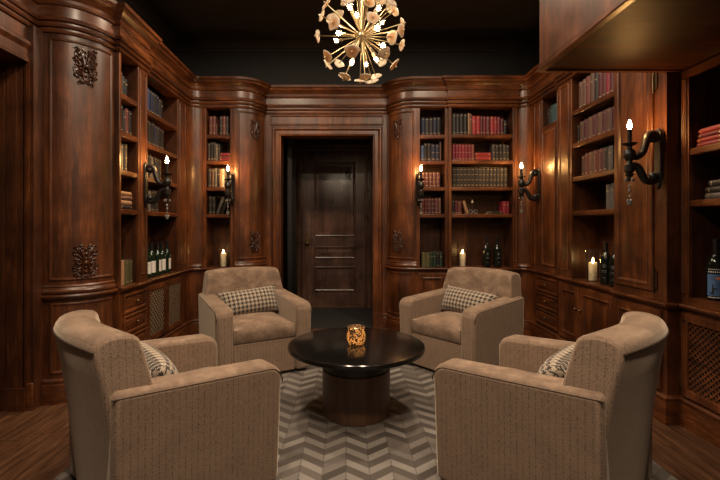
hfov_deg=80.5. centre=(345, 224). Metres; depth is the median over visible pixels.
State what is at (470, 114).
book
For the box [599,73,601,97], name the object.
book
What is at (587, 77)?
book
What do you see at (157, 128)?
book
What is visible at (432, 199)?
book
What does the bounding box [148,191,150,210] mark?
book
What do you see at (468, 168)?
book
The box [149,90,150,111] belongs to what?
book
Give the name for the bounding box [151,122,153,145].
book
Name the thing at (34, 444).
floor
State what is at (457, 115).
book
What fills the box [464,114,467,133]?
book
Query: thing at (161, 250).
bottle
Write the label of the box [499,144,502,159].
book
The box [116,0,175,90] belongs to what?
wall
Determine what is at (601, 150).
book
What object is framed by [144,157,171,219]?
wall sconce
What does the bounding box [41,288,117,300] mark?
molding
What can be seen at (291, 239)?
curtain
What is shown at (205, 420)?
armchair
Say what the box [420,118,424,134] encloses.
book
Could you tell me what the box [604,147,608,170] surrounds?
book
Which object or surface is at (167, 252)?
bottle
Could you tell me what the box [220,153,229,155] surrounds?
book
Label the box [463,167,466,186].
book
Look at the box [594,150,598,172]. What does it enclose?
book
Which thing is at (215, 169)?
book
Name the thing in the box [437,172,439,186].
book
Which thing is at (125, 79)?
book
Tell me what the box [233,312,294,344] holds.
seat cushion
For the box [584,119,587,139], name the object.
book
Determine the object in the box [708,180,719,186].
book
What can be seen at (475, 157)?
book
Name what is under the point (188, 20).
ceiling
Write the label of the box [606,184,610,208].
book
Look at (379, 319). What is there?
baseboard
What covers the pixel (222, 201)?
book
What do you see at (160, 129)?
book
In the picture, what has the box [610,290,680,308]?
countertop
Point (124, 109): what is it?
book
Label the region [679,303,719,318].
countertop
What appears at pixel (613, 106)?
book
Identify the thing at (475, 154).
book
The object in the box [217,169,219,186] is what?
book
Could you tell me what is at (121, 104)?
book
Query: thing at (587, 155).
book
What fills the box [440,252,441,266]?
book
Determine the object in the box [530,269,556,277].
countertop
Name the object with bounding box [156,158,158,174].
book
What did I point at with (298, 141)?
ceiling
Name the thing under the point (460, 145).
book
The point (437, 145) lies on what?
book
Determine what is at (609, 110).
book
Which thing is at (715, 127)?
book
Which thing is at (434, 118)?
book
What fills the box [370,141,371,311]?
wall
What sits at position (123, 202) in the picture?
book
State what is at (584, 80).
book
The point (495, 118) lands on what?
book
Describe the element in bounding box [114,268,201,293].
countertop
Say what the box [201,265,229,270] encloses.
countertop
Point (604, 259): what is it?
bottle
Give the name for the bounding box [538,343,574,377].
lumbar pillow
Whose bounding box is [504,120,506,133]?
book
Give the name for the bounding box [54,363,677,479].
rug
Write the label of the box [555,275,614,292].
countertop
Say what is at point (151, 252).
bottle
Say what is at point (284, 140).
wall
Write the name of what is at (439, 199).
book
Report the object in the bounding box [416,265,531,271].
countertop
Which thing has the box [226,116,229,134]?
book
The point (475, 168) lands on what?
book
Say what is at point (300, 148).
trim
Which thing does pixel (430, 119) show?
book
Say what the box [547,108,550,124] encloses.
book
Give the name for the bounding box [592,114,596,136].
book
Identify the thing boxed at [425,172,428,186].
book
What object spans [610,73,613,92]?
book
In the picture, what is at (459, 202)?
book
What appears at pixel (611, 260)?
bottle
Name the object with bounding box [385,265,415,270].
countertop
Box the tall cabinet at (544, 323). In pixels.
[530,89,557,338]
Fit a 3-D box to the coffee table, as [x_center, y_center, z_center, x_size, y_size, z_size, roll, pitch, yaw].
[0.062,0.930,2.600,0.831,0.415,0.831,0,0,0]
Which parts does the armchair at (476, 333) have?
arm, seat frame, backrest, arm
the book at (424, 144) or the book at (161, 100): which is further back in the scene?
the book at (424, 144)
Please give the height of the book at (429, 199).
0.170 m
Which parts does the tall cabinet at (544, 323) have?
drawer, drawer, drawer, cabinet door, panel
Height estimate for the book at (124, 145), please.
0.205 m
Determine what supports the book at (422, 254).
on the bookcase at (448, 233)
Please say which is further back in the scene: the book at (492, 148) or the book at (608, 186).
the book at (492, 148)
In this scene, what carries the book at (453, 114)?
on the bookcase at (448, 233)
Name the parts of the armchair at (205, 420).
backrest, arm, arm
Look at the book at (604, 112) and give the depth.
3.19 m
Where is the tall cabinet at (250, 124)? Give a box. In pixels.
[235,108,267,266]
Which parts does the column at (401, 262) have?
panel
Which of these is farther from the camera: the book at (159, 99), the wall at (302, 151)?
the wall at (302, 151)
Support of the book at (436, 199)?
on the bookcase at (448, 233)
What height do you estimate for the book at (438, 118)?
0.188 m
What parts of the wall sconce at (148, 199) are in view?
scroll arm, scroll arm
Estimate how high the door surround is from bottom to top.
2.390 m
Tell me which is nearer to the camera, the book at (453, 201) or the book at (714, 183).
the book at (714, 183)
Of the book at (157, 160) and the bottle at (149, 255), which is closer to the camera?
the bottle at (149, 255)
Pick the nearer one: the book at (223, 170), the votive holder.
the votive holder
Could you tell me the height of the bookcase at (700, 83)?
2.050 m
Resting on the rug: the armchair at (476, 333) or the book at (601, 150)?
the armchair at (476, 333)
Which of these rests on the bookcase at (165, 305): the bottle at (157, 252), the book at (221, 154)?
the bottle at (157, 252)
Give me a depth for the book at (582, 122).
3.49 m
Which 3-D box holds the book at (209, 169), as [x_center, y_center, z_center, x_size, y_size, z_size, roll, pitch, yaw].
[-1.451,-0.501,4.583,0.034,0.200,0.151,0,0,0]
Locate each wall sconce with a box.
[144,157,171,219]
[224,166,234,214]
[416,166,424,214]
[518,162,539,213]
[622,119,662,205]
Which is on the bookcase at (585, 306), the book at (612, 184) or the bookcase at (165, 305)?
the book at (612, 184)
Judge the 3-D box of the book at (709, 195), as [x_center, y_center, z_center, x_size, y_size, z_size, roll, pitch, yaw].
[2.044,-0.157,2.230,0.141,0.032,0.220,0,0,0]
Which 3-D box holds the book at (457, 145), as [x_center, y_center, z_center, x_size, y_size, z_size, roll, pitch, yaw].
[1.176,-0.767,4.561,0.032,0.173,0.151,0,0,0]
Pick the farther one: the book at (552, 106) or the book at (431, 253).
the book at (431, 253)
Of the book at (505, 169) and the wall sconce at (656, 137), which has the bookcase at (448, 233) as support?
the book at (505, 169)
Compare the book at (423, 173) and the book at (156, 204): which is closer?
the book at (156, 204)
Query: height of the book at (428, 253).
0.150 m
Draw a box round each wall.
[0,10,25,61]
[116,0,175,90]
[176,52,538,259]
[283,139,285,289]
[302,151,365,306]
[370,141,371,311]
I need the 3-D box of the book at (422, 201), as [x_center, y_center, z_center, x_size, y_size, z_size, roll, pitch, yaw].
[0.813,-0.201,4.580,0.036,0.168,0.151,0,0,0]
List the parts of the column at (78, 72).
panel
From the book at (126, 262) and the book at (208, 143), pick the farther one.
the book at (208, 143)
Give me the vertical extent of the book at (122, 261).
0.185 m
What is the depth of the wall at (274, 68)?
4.79 m
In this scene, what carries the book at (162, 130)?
on the bookcase at (165, 305)
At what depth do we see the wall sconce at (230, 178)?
4.31 m
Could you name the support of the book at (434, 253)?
on the bookcase at (448, 233)
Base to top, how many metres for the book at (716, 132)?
0.022 m
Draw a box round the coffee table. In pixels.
[288,327,424,426]
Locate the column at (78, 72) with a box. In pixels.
[41,33,117,404]
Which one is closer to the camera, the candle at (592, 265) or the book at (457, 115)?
the candle at (592, 265)
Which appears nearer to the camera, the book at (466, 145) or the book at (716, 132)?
the book at (716, 132)
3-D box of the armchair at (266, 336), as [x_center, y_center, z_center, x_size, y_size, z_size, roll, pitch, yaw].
[-0.779,0.755,3.492,0.742,0.767,0.782,0,0,-29]
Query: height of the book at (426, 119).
0.180 m
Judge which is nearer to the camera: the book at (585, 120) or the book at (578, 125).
the book at (585, 120)
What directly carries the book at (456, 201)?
on the bookcase at (448, 233)
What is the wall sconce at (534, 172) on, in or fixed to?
attached to the tall cabinet at (544, 323)
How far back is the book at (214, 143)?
4.51 m
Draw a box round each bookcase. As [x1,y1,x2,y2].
[114,51,201,340]
[201,108,234,288]
[416,105,532,335]
[555,74,614,341]
[679,54,719,448]
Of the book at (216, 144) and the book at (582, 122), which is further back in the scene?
the book at (216, 144)
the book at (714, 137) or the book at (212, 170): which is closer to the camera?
the book at (714, 137)
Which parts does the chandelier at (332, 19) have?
rod, rod, rod, rod, rod, rod, rod, stem, rod, rod, rod, rod, rod, rod, rod, rod, rod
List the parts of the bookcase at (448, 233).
panel, shelf, shelf, shelf, cabinet door, shelf, panel, panel, shelf, shelf, shelf, shelf, panel, curved corner panel, corner moulding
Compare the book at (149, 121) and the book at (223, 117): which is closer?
the book at (149, 121)
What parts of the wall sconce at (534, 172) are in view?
scroll arm, scroll arm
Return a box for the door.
[302,152,364,306]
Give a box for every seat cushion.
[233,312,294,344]
[411,311,461,343]
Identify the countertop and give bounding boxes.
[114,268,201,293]
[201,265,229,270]
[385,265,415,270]
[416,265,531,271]
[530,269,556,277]
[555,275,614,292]
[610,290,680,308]
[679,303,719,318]
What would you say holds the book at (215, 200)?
on the bookcase at (218, 230)
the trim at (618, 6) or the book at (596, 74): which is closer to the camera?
the trim at (618, 6)
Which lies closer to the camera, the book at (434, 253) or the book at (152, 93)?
the book at (152, 93)
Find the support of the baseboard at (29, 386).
attached to the wall at (163, 41)
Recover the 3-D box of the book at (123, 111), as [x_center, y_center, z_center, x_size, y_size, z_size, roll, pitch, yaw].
[-1.723,-0.766,3.170,0.151,0.170,0.030,0,0,0]
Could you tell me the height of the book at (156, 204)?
0.185 m
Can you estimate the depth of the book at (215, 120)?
4.52 m
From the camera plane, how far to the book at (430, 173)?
4.51 m
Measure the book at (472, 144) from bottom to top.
0.171 m
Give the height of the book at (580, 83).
0.225 m
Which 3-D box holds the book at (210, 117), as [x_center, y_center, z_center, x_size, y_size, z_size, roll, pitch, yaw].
[-1.438,-1.055,4.580,0.034,0.198,0.151,0,0,0]
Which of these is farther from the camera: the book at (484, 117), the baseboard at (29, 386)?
the book at (484, 117)
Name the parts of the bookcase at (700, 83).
lattice door, lattice panel, rail, rail, shelf, shelf, panel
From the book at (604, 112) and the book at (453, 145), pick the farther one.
the book at (453, 145)
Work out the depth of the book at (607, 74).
3.14 m
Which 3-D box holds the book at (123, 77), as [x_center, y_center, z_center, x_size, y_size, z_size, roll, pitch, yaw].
[-1.724,-1.031,3.163,0.151,0.150,0.042,0,0,0]
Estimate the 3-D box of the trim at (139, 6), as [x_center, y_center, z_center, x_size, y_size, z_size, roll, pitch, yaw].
[0.170,-2.000,2.895,4.180,0.099,3.790,0,0,0]
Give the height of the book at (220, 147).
0.178 m
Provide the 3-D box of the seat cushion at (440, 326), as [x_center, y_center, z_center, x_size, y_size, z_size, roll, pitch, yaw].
[0.880,0.789,3.410,0.531,0.143,0.470,0,0,-39]
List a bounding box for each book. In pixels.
[121,104,122,130]
[121,144,122,169]
[121,191,131,195]
[121,195,131,200]
[121,200,131,205]
[121,205,131,209]
[121,259,131,282]
[121,260,123,285]
[122,76,124,94]
[123,108,128,132]
[123,111,124,131]
[123,144,126,170]
[124,260,128,284]
[125,79,126,95]
[128,111,131,134]
[148,154,150,177]
[148,190,155,211]
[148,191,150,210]
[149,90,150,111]
[149,121,150,143]
[151,92,153,112]
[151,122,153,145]
[154,93,155,114]
[154,125,156,145]
[155,191,157,211]
[156,95,158,115]
[156,126,158,147]
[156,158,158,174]
[159,99,160,116]
[159,128,161,148]
[159,160,160,179]
[161,100,162,118]
[162,130,163,149]
[208,143,209,160]
[208,168,210,186]
[208,196,211,213]
[209,116,211,134]
[210,142,212,160]
[211,169,213,186]
[212,116,218,134]
[212,196,218,213]
[213,142,216,160]
[214,168,217,186]
[216,124,218,134]
[216,144,217,160]
[216,197,225,213]
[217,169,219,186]
[218,144,223,160]
[219,116,221,134]
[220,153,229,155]
[220,158,229,160]
[220,169,221,186]
[221,198,229,213]
[222,116,225,134]
[222,169,224,186]
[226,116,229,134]
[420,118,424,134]
[420,145,423,160]
[420,198,423,213]
[420,252,425,266]
[422,172,424,186]
[423,143,426,160]
[424,198,427,213]
[425,118,428,134]
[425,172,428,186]
[426,252,429,266]
[427,143,430,160]
[428,198,430,213]
[429,118,432,134]
[429,172,432,186]
[429,252,432,266]
[431,144,435,160]
[431,198,434,213]
[433,117,436,134]
[433,172,436,186]
[433,252,435,266]
[435,198,437,213]
[436,144,439,160]
[436,252,439,266]
[437,117,440,134]
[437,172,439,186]
[438,198,440,213]
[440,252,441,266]
[452,113,455,133]
[452,144,455,159]
[452,168,455,186]
[452,200,454,213]
[455,200,457,213]
[456,114,459,133]
[456,144,458,159]
[456,167,459,186]
[458,201,461,213]
[459,144,461,159]
[460,113,463,133]
[460,167,462,186]
[462,144,464,159]
[462,201,468,213]
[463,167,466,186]
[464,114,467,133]
[465,144,467,159]
[467,167,470,186]
[468,113,469,133]
[468,144,471,159]
[470,114,471,133]
[471,167,473,186]
[472,116,475,133]
[472,144,473,159]
[474,153,490,156]
[474,156,490,159]
[474,167,477,186]
[476,116,479,133]
[478,168,481,186]
[480,116,482,133]
[482,168,484,186]
[483,116,485,133]
[485,168,488,186]
[486,116,489,133]
[487,211,501,212]
[488,144,495,159]
[489,168,492,186]
[490,116,493,133]
[493,168,495,186]
[494,117,496,133]
[496,144,498,159]
[496,168,499,186]
[497,117,500,133]
[498,201,506,213]
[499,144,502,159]
[500,168,503,186]
[501,118,503,133]
[503,144,505,159]
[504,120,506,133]
[504,168,506,186]
[506,145,509,159]
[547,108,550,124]
[551,105,553,122]
[554,103,556,121]
[577,125,579,141]
[579,81,582,107]
[580,121,583,140]
[582,156,584,174]
[583,79,585,105]
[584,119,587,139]
[585,153,589,174]
[586,76,589,104]
[588,117,591,138]
[590,73,594,102]
[590,151,593,173]
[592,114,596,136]
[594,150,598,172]
[595,73,598,99]
[597,112,601,134]
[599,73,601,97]
[599,148,603,171]
[602,73,605,96]
[602,110,606,133]
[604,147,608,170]
[606,73,609,94]
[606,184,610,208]
[607,107,611,131]
[609,145,613,169]
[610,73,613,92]
[611,183,613,208]
[612,106,613,129]
[696,139,719,146]
[697,134,719,142]
[698,124,719,134]
[698,130,719,138]
[705,186,719,192]
[705,192,719,198]
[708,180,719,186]
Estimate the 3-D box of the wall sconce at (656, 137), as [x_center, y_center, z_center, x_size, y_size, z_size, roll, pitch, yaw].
[1.738,-0.367,2.506,0.220,0.509,0.080,0,0,-5]
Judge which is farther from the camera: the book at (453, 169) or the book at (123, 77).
the book at (453, 169)
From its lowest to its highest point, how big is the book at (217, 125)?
0.120 m
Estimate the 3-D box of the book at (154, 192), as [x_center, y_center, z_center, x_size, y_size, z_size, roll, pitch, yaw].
[-1.750,-0.212,3.733,0.151,0.190,0.050,0,0,0]
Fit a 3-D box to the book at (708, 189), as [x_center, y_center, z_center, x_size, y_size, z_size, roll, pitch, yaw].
[2.044,-0.190,2.228,0.141,0.032,0.215,0,0,0]
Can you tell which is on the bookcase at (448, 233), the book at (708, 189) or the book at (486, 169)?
the book at (486, 169)
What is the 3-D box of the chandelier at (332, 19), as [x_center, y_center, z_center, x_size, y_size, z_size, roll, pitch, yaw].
[0.078,-1.443,2.513,0.550,1.211,0.528,0,0,8]
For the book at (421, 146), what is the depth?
4.51 m
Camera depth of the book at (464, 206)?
4.49 m
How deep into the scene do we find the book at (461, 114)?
4.49 m
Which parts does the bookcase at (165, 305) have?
panel, panel, shelf, shelf, shelf, shelf, drawer, drawer, drawer, panel, lattice panel, lattice door, shelf, shelf, shelf, shelf, panel, lattice door, lattice panel, curved corner panel, corner moulding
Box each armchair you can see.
[52,310,282,479]
[198,266,311,371]
[398,267,524,370]
[432,311,668,479]
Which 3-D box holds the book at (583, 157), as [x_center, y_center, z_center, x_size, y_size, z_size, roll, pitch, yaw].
[2.009,-0.483,3.480,0.151,0.165,0.050,0,0,0]
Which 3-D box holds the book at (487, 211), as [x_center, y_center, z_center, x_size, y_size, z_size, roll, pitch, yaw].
[1.581,-0.139,4.544,0.125,0.014,0.121,0,0,0]
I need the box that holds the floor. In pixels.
[0,308,719,479]
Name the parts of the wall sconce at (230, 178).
scroll arm, scroll arm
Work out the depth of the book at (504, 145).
4.49 m
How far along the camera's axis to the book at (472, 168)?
4.49 m
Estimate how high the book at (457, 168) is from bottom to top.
0.207 m
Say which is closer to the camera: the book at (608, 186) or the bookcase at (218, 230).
the book at (608, 186)
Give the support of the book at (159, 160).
on the bookcase at (165, 305)
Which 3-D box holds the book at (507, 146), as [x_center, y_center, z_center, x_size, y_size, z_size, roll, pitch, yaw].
[1.714,-0.764,4.565,0.034,0.166,0.151,0,0,0]
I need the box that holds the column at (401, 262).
[385,108,415,331]
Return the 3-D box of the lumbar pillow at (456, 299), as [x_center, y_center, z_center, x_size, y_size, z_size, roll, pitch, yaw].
[1.005,0.641,3.510,0.189,0.237,0.494,0,0,-38]
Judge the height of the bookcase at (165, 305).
2.450 m
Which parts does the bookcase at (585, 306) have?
cabinet door, panel, shelf, shelf, shelf, shelf, cabinet door, panel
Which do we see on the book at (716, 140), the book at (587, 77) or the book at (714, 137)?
the book at (714, 137)
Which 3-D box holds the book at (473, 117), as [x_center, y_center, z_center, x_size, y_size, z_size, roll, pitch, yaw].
[1.358,-1.054,4.563,0.044,0.196,0.151,0,0,0]
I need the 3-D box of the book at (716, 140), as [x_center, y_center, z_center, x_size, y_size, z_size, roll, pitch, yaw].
[2.039,-0.446,2.315,0.131,0.024,0.165,0,0,0]
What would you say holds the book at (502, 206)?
on the bookcase at (448, 233)
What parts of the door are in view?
knob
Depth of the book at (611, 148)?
3.10 m
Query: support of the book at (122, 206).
on the bookcase at (165, 305)
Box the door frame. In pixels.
[0,25,43,411]
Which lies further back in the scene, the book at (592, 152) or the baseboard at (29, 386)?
the book at (592, 152)
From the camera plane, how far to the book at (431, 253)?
4.51 m
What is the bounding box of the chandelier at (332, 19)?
[314,0,405,84]
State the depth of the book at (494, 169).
4.49 m
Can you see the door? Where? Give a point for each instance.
(333, 183)
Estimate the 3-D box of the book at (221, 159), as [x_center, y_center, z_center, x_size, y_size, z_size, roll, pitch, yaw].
[-1.283,-0.695,4.564,0.112,0.028,0.121,0,0,0]
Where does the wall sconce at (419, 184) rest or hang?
attached to the bookcase at (448, 233)
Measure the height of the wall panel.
2.384 m
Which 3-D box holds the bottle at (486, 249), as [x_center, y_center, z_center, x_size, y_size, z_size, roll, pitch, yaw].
[1.502,0.287,4.539,0.080,0.319,0.080,0,0,0]
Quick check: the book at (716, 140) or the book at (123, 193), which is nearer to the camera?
the book at (716, 140)
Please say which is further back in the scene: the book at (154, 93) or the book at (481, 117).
the book at (481, 117)
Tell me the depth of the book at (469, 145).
4.49 m
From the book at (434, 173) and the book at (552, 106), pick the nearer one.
the book at (552, 106)
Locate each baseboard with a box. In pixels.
[26,383,32,409]
[373,313,387,328]
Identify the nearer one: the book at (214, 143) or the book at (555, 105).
the book at (555, 105)
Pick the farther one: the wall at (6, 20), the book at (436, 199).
the book at (436, 199)
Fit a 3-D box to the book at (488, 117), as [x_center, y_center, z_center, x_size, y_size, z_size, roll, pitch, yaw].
[1.506,-1.051,4.560,0.044,0.190,0.151,0,0,0]
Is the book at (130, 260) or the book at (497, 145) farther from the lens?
the book at (497, 145)
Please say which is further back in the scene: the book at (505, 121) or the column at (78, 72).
the book at (505, 121)
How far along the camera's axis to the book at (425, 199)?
4.51 m
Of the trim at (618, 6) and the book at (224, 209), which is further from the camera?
the book at (224, 209)
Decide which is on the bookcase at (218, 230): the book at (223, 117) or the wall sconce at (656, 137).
the book at (223, 117)
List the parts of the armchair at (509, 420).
arm, arm, backrest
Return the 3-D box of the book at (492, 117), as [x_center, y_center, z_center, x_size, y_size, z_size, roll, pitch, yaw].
[1.548,-1.051,4.561,0.038,0.190,0.151,0,0,0]
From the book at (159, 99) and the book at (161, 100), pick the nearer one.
the book at (159, 99)
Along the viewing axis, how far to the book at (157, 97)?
3.78 m
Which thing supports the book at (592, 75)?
on the bookcase at (585, 306)
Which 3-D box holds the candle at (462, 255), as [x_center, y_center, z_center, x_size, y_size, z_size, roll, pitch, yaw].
[1.255,0.318,4.575,0.114,0.258,0.114,0,0,0]
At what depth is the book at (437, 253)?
4.51 m
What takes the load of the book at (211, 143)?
on the bookcase at (218, 230)
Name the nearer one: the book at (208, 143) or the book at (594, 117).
the book at (594, 117)
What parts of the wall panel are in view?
cabinet door, cabinet door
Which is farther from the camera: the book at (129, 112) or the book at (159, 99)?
the book at (159, 99)
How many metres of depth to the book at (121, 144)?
3.13 m
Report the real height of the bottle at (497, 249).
0.319 m
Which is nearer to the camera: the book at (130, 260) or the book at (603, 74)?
the book at (603, 74)
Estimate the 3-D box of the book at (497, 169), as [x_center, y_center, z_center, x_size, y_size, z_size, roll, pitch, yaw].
[1.612,-0.503,4.562,0.038,0.205,0.151,0,0,0]
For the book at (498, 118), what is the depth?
4.49 m
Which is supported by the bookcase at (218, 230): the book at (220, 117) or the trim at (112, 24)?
the book at (220, 117)
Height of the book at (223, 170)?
0.196 m
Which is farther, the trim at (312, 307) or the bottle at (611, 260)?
the trim at (312, 307)
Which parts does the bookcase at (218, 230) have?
panel, shelf, shelf, shelf, shelf, panel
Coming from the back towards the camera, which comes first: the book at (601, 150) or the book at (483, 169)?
the book at (483, 169)
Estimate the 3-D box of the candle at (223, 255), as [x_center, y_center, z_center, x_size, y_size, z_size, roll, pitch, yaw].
[-1.315,0.318,4.560,0.114,0.258,0.114,0,0,0]
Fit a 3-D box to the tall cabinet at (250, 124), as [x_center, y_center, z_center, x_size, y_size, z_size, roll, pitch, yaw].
[-1.021,-0.045,4.601,0.305,2.390,0.302,0,0,0]
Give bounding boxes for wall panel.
[610,72,680,424]
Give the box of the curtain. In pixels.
[286,139,296,294]
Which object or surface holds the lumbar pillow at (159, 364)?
on the armchair at (205, 420)
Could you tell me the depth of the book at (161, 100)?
3.88 m
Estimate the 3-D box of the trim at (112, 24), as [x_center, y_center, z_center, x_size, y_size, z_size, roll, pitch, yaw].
[-0.033,-1.389,2.875,4.105,0.307,3.950,0,0,0]
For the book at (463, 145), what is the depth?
4.49 m
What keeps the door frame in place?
attached to the wall at (163, 41)
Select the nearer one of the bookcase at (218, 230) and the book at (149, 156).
the book at (149, 156)
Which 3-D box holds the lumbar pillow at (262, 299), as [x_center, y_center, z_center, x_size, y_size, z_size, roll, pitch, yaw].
[-0.803,0.641,3.536,0.499,0.245,0.188,0,0,-29]
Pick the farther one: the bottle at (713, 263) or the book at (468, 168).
the book at (468, 168)
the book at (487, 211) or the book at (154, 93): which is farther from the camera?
the book at (487, 211)
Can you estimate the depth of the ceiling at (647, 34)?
2.08 m
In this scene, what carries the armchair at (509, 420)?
on the rug
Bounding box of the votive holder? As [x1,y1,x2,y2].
[347,324,365,345]
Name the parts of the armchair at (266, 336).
arm, backrest, seat frame, arm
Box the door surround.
[266,115,387,325]
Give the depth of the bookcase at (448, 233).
4.48 m
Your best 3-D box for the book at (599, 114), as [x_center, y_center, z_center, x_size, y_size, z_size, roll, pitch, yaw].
[2.009,-0.772,3.262,0.151,0.182,0.060,0,0,0]
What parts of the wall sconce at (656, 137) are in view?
flame bulb, scroll arm, scroll arm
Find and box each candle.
[221,242,228,266]
[460,250,464,265]
[589,259,596,280]
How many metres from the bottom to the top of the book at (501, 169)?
0.205 m
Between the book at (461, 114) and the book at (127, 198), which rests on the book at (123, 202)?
the book at (127, 198)
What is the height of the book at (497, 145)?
0.170 m
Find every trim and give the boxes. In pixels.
[0,0,590,114]
[0,24,30,382]
[125,0,538,51]
[296,145,369,307]
[312,307,365,307]
[536,0,684,72]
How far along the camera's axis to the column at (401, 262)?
4.52 m
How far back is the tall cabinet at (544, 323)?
4.09 m
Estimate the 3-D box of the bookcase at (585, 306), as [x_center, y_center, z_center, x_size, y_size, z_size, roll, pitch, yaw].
[2.021,-0.075,3.375,0.328,2.450,0.850,0,0,0]
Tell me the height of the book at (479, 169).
0.205 m
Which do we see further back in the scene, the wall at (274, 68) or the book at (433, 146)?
the wall at (274, 68)
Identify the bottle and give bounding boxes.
[148,243,150,277]
[149,242,155,276]
[154,242,161,274]
[159,241,165,273]
[164,241,170,272]
[483,237,490,266]
[493,237,500,266]
[600,242,610,284]
[609,243,613,286]
[706,239,719,299]
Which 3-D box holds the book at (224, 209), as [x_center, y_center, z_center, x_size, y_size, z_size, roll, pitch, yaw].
[-1.286,-0.211,4.579,0.093,0.189,0.151,0,0,0]
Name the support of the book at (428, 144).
on the bookcase at (448, 233)
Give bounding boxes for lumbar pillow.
[140,341,177,377]
[218,285,278,315]
[441,285,497,312]
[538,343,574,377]
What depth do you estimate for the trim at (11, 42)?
2.63 m
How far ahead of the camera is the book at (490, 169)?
4.49 m
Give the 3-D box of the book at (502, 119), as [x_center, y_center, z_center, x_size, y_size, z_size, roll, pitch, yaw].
[1.654,-1.041,4.563,0.032,0.170,0.151,0,0,0]
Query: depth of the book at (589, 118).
3.38 m
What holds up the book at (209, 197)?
on the bookcase at (218, 230)
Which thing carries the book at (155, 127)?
on the bookcase at (165, 305)
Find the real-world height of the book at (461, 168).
0.207 m
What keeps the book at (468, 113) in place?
on the bookcase at (448, 233)
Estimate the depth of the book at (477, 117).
4.49 m
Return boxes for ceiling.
[143,0,538,40]
[292,139,371,144]
[539,0,719,69]
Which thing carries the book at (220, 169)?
on the bookcase at (218, 230)

